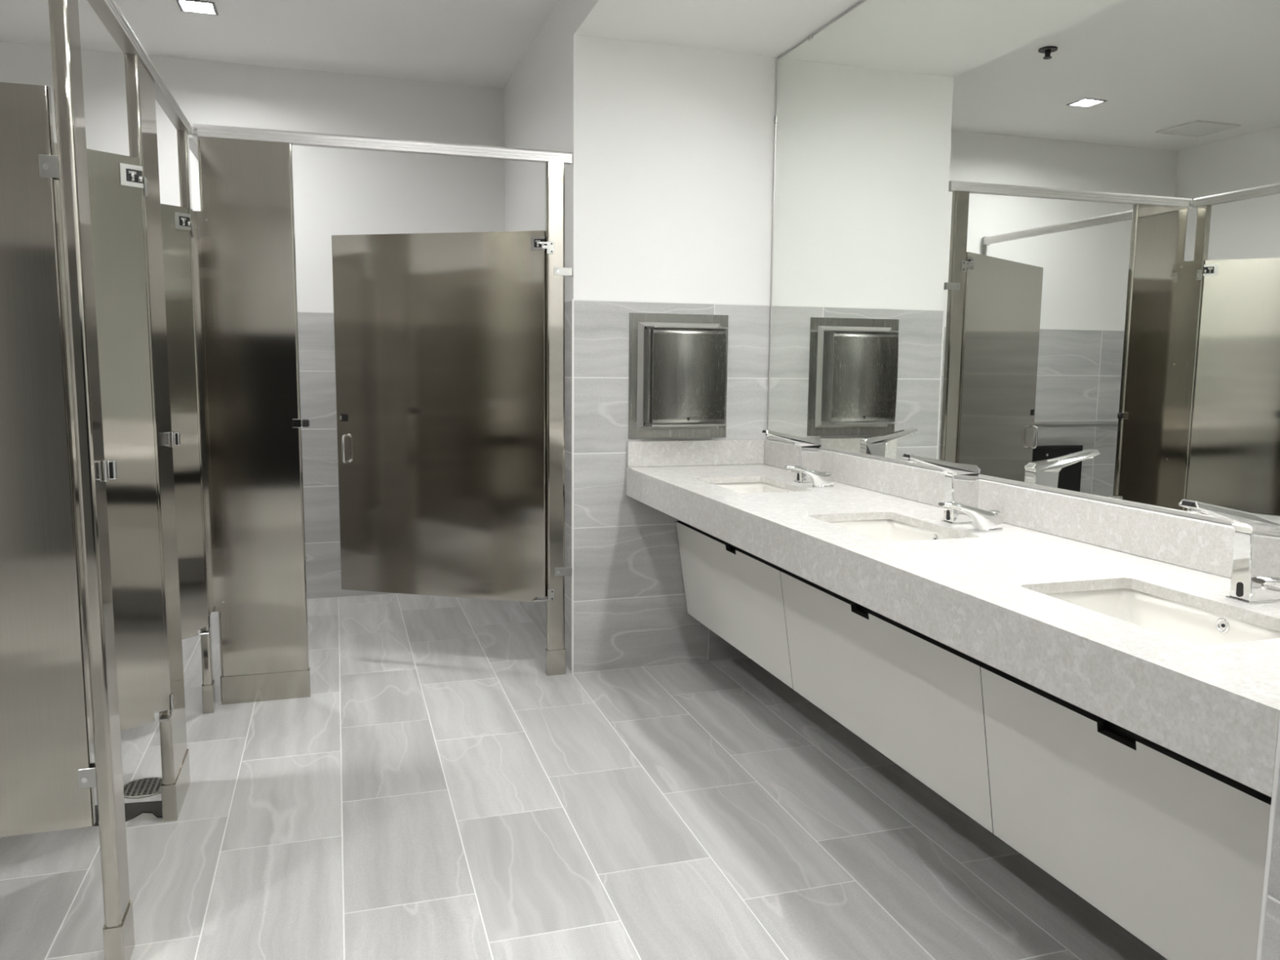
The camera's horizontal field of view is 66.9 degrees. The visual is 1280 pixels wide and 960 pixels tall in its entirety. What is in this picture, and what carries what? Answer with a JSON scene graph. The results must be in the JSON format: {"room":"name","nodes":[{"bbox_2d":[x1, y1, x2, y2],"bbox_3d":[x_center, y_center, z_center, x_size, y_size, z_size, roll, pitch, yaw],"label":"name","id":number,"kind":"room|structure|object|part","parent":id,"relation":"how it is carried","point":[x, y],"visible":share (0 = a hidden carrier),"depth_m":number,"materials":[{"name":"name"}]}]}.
{"room":"public restroom","nodes":[
{"label":"public restroom","id":0,"kind":"room"},
{"bbox_2d":[0,41,505,599],"bbox_3d":[-2.236,-0.711,5.041,3.068,2.784,0.149,-2,7,-17],"label":"wall","id":1,"kind":"structure","parent":0,"point":[336,191],"depth_m":5.10,"materials":[{"name":"white paint"}]},
{"bbox_2d":[188,133,198,160],"bbox_3d":[-1.840,-1.249,4.186,0.048,0.208,1.590,-2,7,-17],"label":"headrail","id":2,"kind":"object","parent":1,"relation":"attached to","point":[193,140],"visible":0.02,"depth_m":3.56,"materials":[{"name":"metal"}]},
{"bbox_2d":[297,311,333,312],"bbox_3d":[-2.144,-0.873,4.974,2.912,0.004,0.007,-2,7,-17],"label":"trim","id":3,"kind":"structure","parent":1,"relation":"attached to","point":[297,311],"depth_m":5.11,"materials":[{"name":"white metal"}]},
{"bbox_2d":[0,0,559,88],"bbox_3d":[-0.499,-1.627,1.117,4.100,0.020,8.400,-2,7,-17],"label":"ceiling","id":4,"kind":"structure","parent":0,"point":[473,42],"depth_m":4.39,"materials":[{"name":"white paint"}]},
{"bbox_2d":[176,0,218,15],"bbox_3d":[-1.860,-2.000,4.074,0.148,0.027,0.148,-2,7,-17],"label":"recessed light","id":5,"kind":"object","parent":4,"relation":"in","point":[194,5],"visible":1,"depth_m":4.12,"materials":[{"name":"grey"}]},
{"bbox_2d":[182,0,213,8],"bbox_3d":[-1.860,-2.012,4.072,0.124,0.004,0.124,-2,7,-17],"label":"diffuser","id":6,"kind":"object","parent":5,"relation":"attached to","point":[185,4],"depth_m":4.11,"materials":[{"name":"white plastic"}]},
{"bbox_2d":[0,593,1167,959],"bbox_3d":[-0.526,1.185,1.461,4.100,0.120,8.400,-2,7,-17],"label":"floor","id":7,"kind":"structure","parent":0,"point":[434,793],"depth_m":2.69,"materials":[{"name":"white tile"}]},
{"bbox_2d":[48,0,134,959],"bbox_3d":[-1.108,0.013,1.981,0.055,2.068,0.118,-2,7,-17],"label":"pilaster","id":8,"kind":"object","parent":7,"relation":"on","point":[93,471],"visible":1,"depth_m":1.94,"materials":[{"name":"metal"}]},
{"bbox_2d":[0,81,96,837],"bbox_3d":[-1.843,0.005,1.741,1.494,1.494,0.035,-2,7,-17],"label":"door","id":9,"kind":"structure","parent":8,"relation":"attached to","point":[48,780],"depth_m":1.94,"materials":[{"name":"metal"}]},
{"bbox_2d":[93,800,162,826],"bbox_3d":[-1.466,0.953,2.782,0.203,0.002,0.142,-2,7,-17],"label":"floor mat","id":10,"kind":"object","parent":7,"relation":"on","point":[132,810],"visible":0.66,"depth_m":2.79,"materials":[{"name":"black rubber"}]},
{"bbox_2d":[123,776,162,798],"bbox_3d":[-1.502,0.933,2.942,0.148,0.005,0.148,-2,7,-17],"label":"step stool","id":11,"kind":"object","parent":7,"relation":"on","point":[145,787],"visible":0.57,"depth_m":2.94,"materials":[{"name":"metal"}]},
{"bbox_2d":[124,53,190,822],"bbox_3d":[-1.341,-0.079,2.720,0.055,2.068,0.312,-2,7,-17],"label":"pilaster","id":12,"kind":"object","parent":7,"relation":"on","point":[140,84],"visible":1,"depth_m":2.70,"materials":[{"name":"metal"}]},
{"bbox_2d":[53,142,168,740],"bbox_3d":[-1.480,-0.060,2.366,0.035,1.503,0.600,5,9,35],"label":"door","id":13,"kind":"structure","parent":12,"relation":"attached to","point":[115,180],"depth_m":2.54,"materials":[{"name":"metal"}]},
{"bbox_2d":[87,0,191,135],"bbox_3d":[-1.331,-1.124,2.568,0.036,0.042,1.724,-2,7,-17],"label":"headrail","id":14,"kind":"object","parent":12,"relation":"on","point":[107,11],"visible":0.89,"depth_m":2.46,"materials":[{"name":"silver metal"}]},
{"bbox_2d":[177,129,216,714],"bbox_3d":[-1.578,-0.170,3.448,0.041,2.068,0.103,-2,7,-17],"label":"pilaster","id":15,"kind":"object","parent":7,"relation":"on","point":[208,691],"visible":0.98,"depth_m":3.45,"materials":[{"name":"metal"}]},
{"bbox_2d":[160,203,207,639],"bbox_3d":[-1.715,-0.162,3.178,0.035,1.503,0.600,4,8,29],"label":"door","id":16,"kind":"structure","parent":15,"relation":"attached to","point":[175,223],"depth_m":3.38,"materials":[{"name":"metal"}]},
{"bbox_2d":[191,136,311,704],"bbox_3d":[-1.409,-0.183,3.568,0.365,2.068,0.087,-2,7,-17],"label":"pilaster","id":17,"kind":"object","parent":7,"relation":"on","point":[243,238],"visible":1,"depth_m":3.56,"materials":[{"name":"metal"}]},
{"bbox_2d":[190,123,572,164],"bbox_3d":[-0.926,-1.247,3.606,1.376,0.042,0.046,-2,7,-17],"label":"headrail","id":18,"kind":"object","parent":17,"relation":"on","point":[295,138],"visible":0.91,"depth_m":3.59,"materials":[{"name":"silver metal"}]},
{"bbox_2d":[532,161,572,675],"bbox_3d":[-0.359,-0.217,3.924,0.162,2.068,0.052,-2,7,-17],"label":"pilaster","id":19,"kind":"object","parent":7,"relation":"on","point":[556,271],"visible":1,"depth_m":3.91,"materials":[{"name":"metal"}]},
{"bbox_2d":[331,231,546,602],"bbox_3d":[-0.835,-0.252,3.994,0.930,1.497,0.064,2,7,13],"label":"door","id":20,"kind":"structure","parent":19,"relation":"attached to","point":[440,338],"depth_m":4.00,"materials":[{"name":"metal"}]},
{"bbox_3d":[-1.250,-0.263,4.094,0.036,0.030,0.004,2,7,13],"label":"latch plate","id":21,"kind":"part","parent":20,"relation":"part of","materials":[{"name":"black"}]},
{"bbox_3d":[-1.245,-0.132,4.091,0.011,0.125,0.038,2,7,13],"label":"pull handle","id":22,"kind":"part","parent":20,"relation":"part of","materials":[{"name":"silver metal"}]},
{"bbox_3d":[-0.343,-0.218,3.926,0.075,2.066,0.032,-2,7,-17],"label":"panel","id":23,"kind":"part","parent":19,"relation":"part of","materials":[{"name":"metal"}]},
{"bbox_2d":[503,0,778,673],"bbox_3d":[-0.040,-0.671,4.882,1.038,2.784,1.770,-2,7,-17],"label":"wall","id":24,"kind":"structure","parent":0,"point":[669,178],"depth_m":4.00,"materials":[{"name":"white paint"}]},
{"bbox_2d":[571,299,573,673],"bbox_3d":[-0.276,0.044,3.965,0.008,1.543,0.007,-2,7,-17],"label":"trim","id":25,"kind":"structure","parent":24,"relation":"attached to","point":[572,301],"depth_m":3.96,"materials":[{"name":"white metal"}]},
{"bbox_2d":[572,298,770,306],"bbox_3d":[0.145,-0.732,4.001,0.872,0.004,0.007,-2,7,-17],"label":"trim","id":26,"kind":"structure","parent":24,"relation":"attached to","point":[572,299],"depth_m":3.99,"materials":[{"name":"white metal"}]},
{"bbox_2d":[628,312,728,438],"bbox_3d":[0.179,-0.424,3.981,0.434,0.513,0.126,-2,7,-17],"label":"paper towel dispenser","id":27,"kind":"object","parent":24,"relation":"attached to","point":[677,364],"visible":1,"depth_m":3.95,"materials":[{"name":"metal"}]},
{"bbox_2d":[573,0,862,57],"bbox_3d":[1.134,-1.454,0.775,0.870,0.211,6.536,-2,7,-17],"label":"ceiling","id":28,"kind":"structure","parent":0,"point":[766,28],"depth_m":3.60,"materials":[{"name":"white paint"}]},
{"bbox_2d":[778,0,866,58],"bbox_3d":[1.108,-0.392,2.693,0.163,2.784,3.147,-2,7,-17],"label":"wall","id":29,"kind":"structure","parent":0,"point":[863,1],"depth_m":3.63,"materials":[{"name":"white paint"}]},
{"bbox_2d":[626,439,1279,797],"bbox_3d":[0.687,0.116,2.725,0.644,0.224,2.933,-2,7,-17],"label":"countertop","id":30,"kind":"structure","parent":29,"relation":"attached to","point":[980,595],"depth_m":2.08,"materials":[{"name":"stone"}]},
{"bbox_2d":[711,482,792,493],"bbox_3d":[0.402,0.107,3.500,0.335,0.140,0.491,-2,7,-17],"label":"undermount sink","id":31,"kind":"object","parent":30,"relation":"in","point":[740,487],"visible":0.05,"depth_m":3.71,"materials":[{"name":"white ceramic"}]},
{"bbox_2d":[761,429,822,483],"bbox_3d":[0.550,-0.086,3.522,0.227,0.195,0.052,-2,7,-17],"label":"faucet","id":32,"kind":"object","parent":30,"relation":"on","point":[808,450],"visible":0.94,"depth_m":3.52,"materials":[{"name":"silver metal"}]},
{"bbox_2d":[784,465,834,488],"bbox_3d":[0.598,-0.013,3.409,0.190,0.080,0.054,-2,7,-17],"label":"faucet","id":33,"kind":"object","parent":30,"relation":"on","point":[819,479],"visible":1,"depth_m":3.40,"materials":[{"name":"silver metal"}]},
{"bbox_2d":[826,519,956,542],"bbox_3d":[0.673,0.215,2.638,0.335,0.140,0.491,-2,7,-17],"label":"undermount sink","id":34,"kind":"object","parent":30,"relation":"in","point":[885,530],"visible":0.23,"depth_m":2.85,"materials":[{"name":"white ceramic"}]},
{"bbox_2d":[902,453,980,524],"bbox_3d":[0.823,0.022,2.657,0.227,0.195,0.052,-2,7,-17],"label":"faucet","id":35,"kind":"object","parent":30,"relation":"on","point":[962,481],"visible":0.91,"depth_m":2.65,"materials":[{"name":"silver metal"}]},
{"bbox_3d":[0.888,0.116,2.689,0.089,0.004,0.052,-2,7,-17],"label":"plate","id":36,"kind":"part","parent":35,"relation":"part of","materials":[{"name":"silver metal"}]},
{"bbox_2d":[937,502,1003,532],"bbox_3d":[0.870,0.095,2.543,0.190,0.080,0.054,-2,7,-17],"label":"soap dispenser","id":37,"kind":"object","parent":30,"relation":"on","point":[983,521],"visible":1,"depth_m":2.53,"materials":[{"name":"silver metal"}]},
{"bbox_2d":[1044,588,1279,644],"bbox_3d":[0.945,0.323,1.776,0.335,0.140,0.491,-2,7,-17],"label":"undermount sink","id":38,"kind":"object","parent":30,"relation":"in","point":[1192,624],"visible":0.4,"depth_m":1.92,"materials":[{"name":"white ceramic"}]},
{"bbox_2d":[1178,498,1279,604],"bbox_3d":[1.094,0.130,1.795,0.227,0.195,0.052,-2,7,-17],"label":"faucet","id":39,"kind":"object","parent":30,"relation":"on","point":[1256,549],"visible":1,"depth_m":1.79,"materials":[{"name":"silver metal"}]},
{"bbox_3d":[1.159,0.224,1.827,0.089,0.004,0.052,-2,7,-17],"label":"plate","id":40,"kind":"part","parent":39,"relation":"part of","materials":[{"name":"silver metal"}]},
{"bbox_2d":[1251,575,1279,589],"bbox_3d":[1.142,0.203,1.682,0.190,0.080,0.054,-2,7,-17],"label":"soap dispenser","id":41,"kind":"object","parent":30,"relation":"on","point":[1265,580],"visible":1,"depth_m":1.65,"materials":[{"name":"silver metal"}]},
{"bbox_2d":[675,520,1271,959],"bbox_3d":[0.787,0.507,2.805,0.423,0.475,2.929,-2,7,-17],"label":"vanity cabinet","id":42,"kind":"object","parent":29,"relation":"attached to","point":[1171,848],"visible":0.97,"depth_m":2.07,"materials":[{"name":"white"}]},
{"bbox_3d":[0.338,0.433,3.662,0.078,0.406,1.014,-2,7,-17],"label":"access panel","id":43,"kind":"part","parent":42,"relation":"part of","materials":[{"name":"white laminate"}]},
{"bbox_3d":[0.643,0.554,2.693,0.078,0.406,1.028,-2,7,-17],"label":"access panel","id":44,"kind":"part","parent":42,"relation":"part of","materials":[{"name":"white laminate"}]},
{"bbox_3d":[0.928,0.667,1.788,0.078,0.406,0.879,-2,7,-17],"label":"access panel","id":45,"kind":"part","parent":42,"relation":"part of","materials":[{"name":"white laminate"}]},
{"bbox_2d":[764,439,1235,578],"bbox_3d":[0.980,0.050,2.808,0.028,0.107,2.933,-2,7,-17],"label":"backsplash","id":46,"kind":"structure","parent":29,"relation":"attached to","point":[1206,546],"depth_m":2.45,"materials":[{"name":"stone"}]},
{"bbox_2d":[767,0,1279,524],"bbox_3d":[0.996,-0.784,2.709,0.014,1.570,2.929,-2,7,-17],"label":"wall mirror","id":47,"kind":"object","parent":29,"relation":"attached to","point":[1028,243],"visible":0.92,"depth_m":2.54,"materials":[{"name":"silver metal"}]},
{"bbox_2d":[1262,769,1279,959],"bbox_3d":[1.745,-0.008,-0.405,0.810,2.784,3.593,-2,7,-17],"label":"wall","id":48,"kind":"structure","parent":0,"point":[1271,946],"depth_m":1.25,"materials":[{"name":"white paint"}]},
{"bbox_2d":[1256,712,1279,959],"bbox_3d":[0.820,0.386,1.247,0.008,1.543,0.007,-2,7,-17],"label":"trim","id":49,"kind":"structure","parent":48,"relation":"attached to","point":[1277,767],"depth_m":1.26,"materials":[{"name":"white"}]}
]}

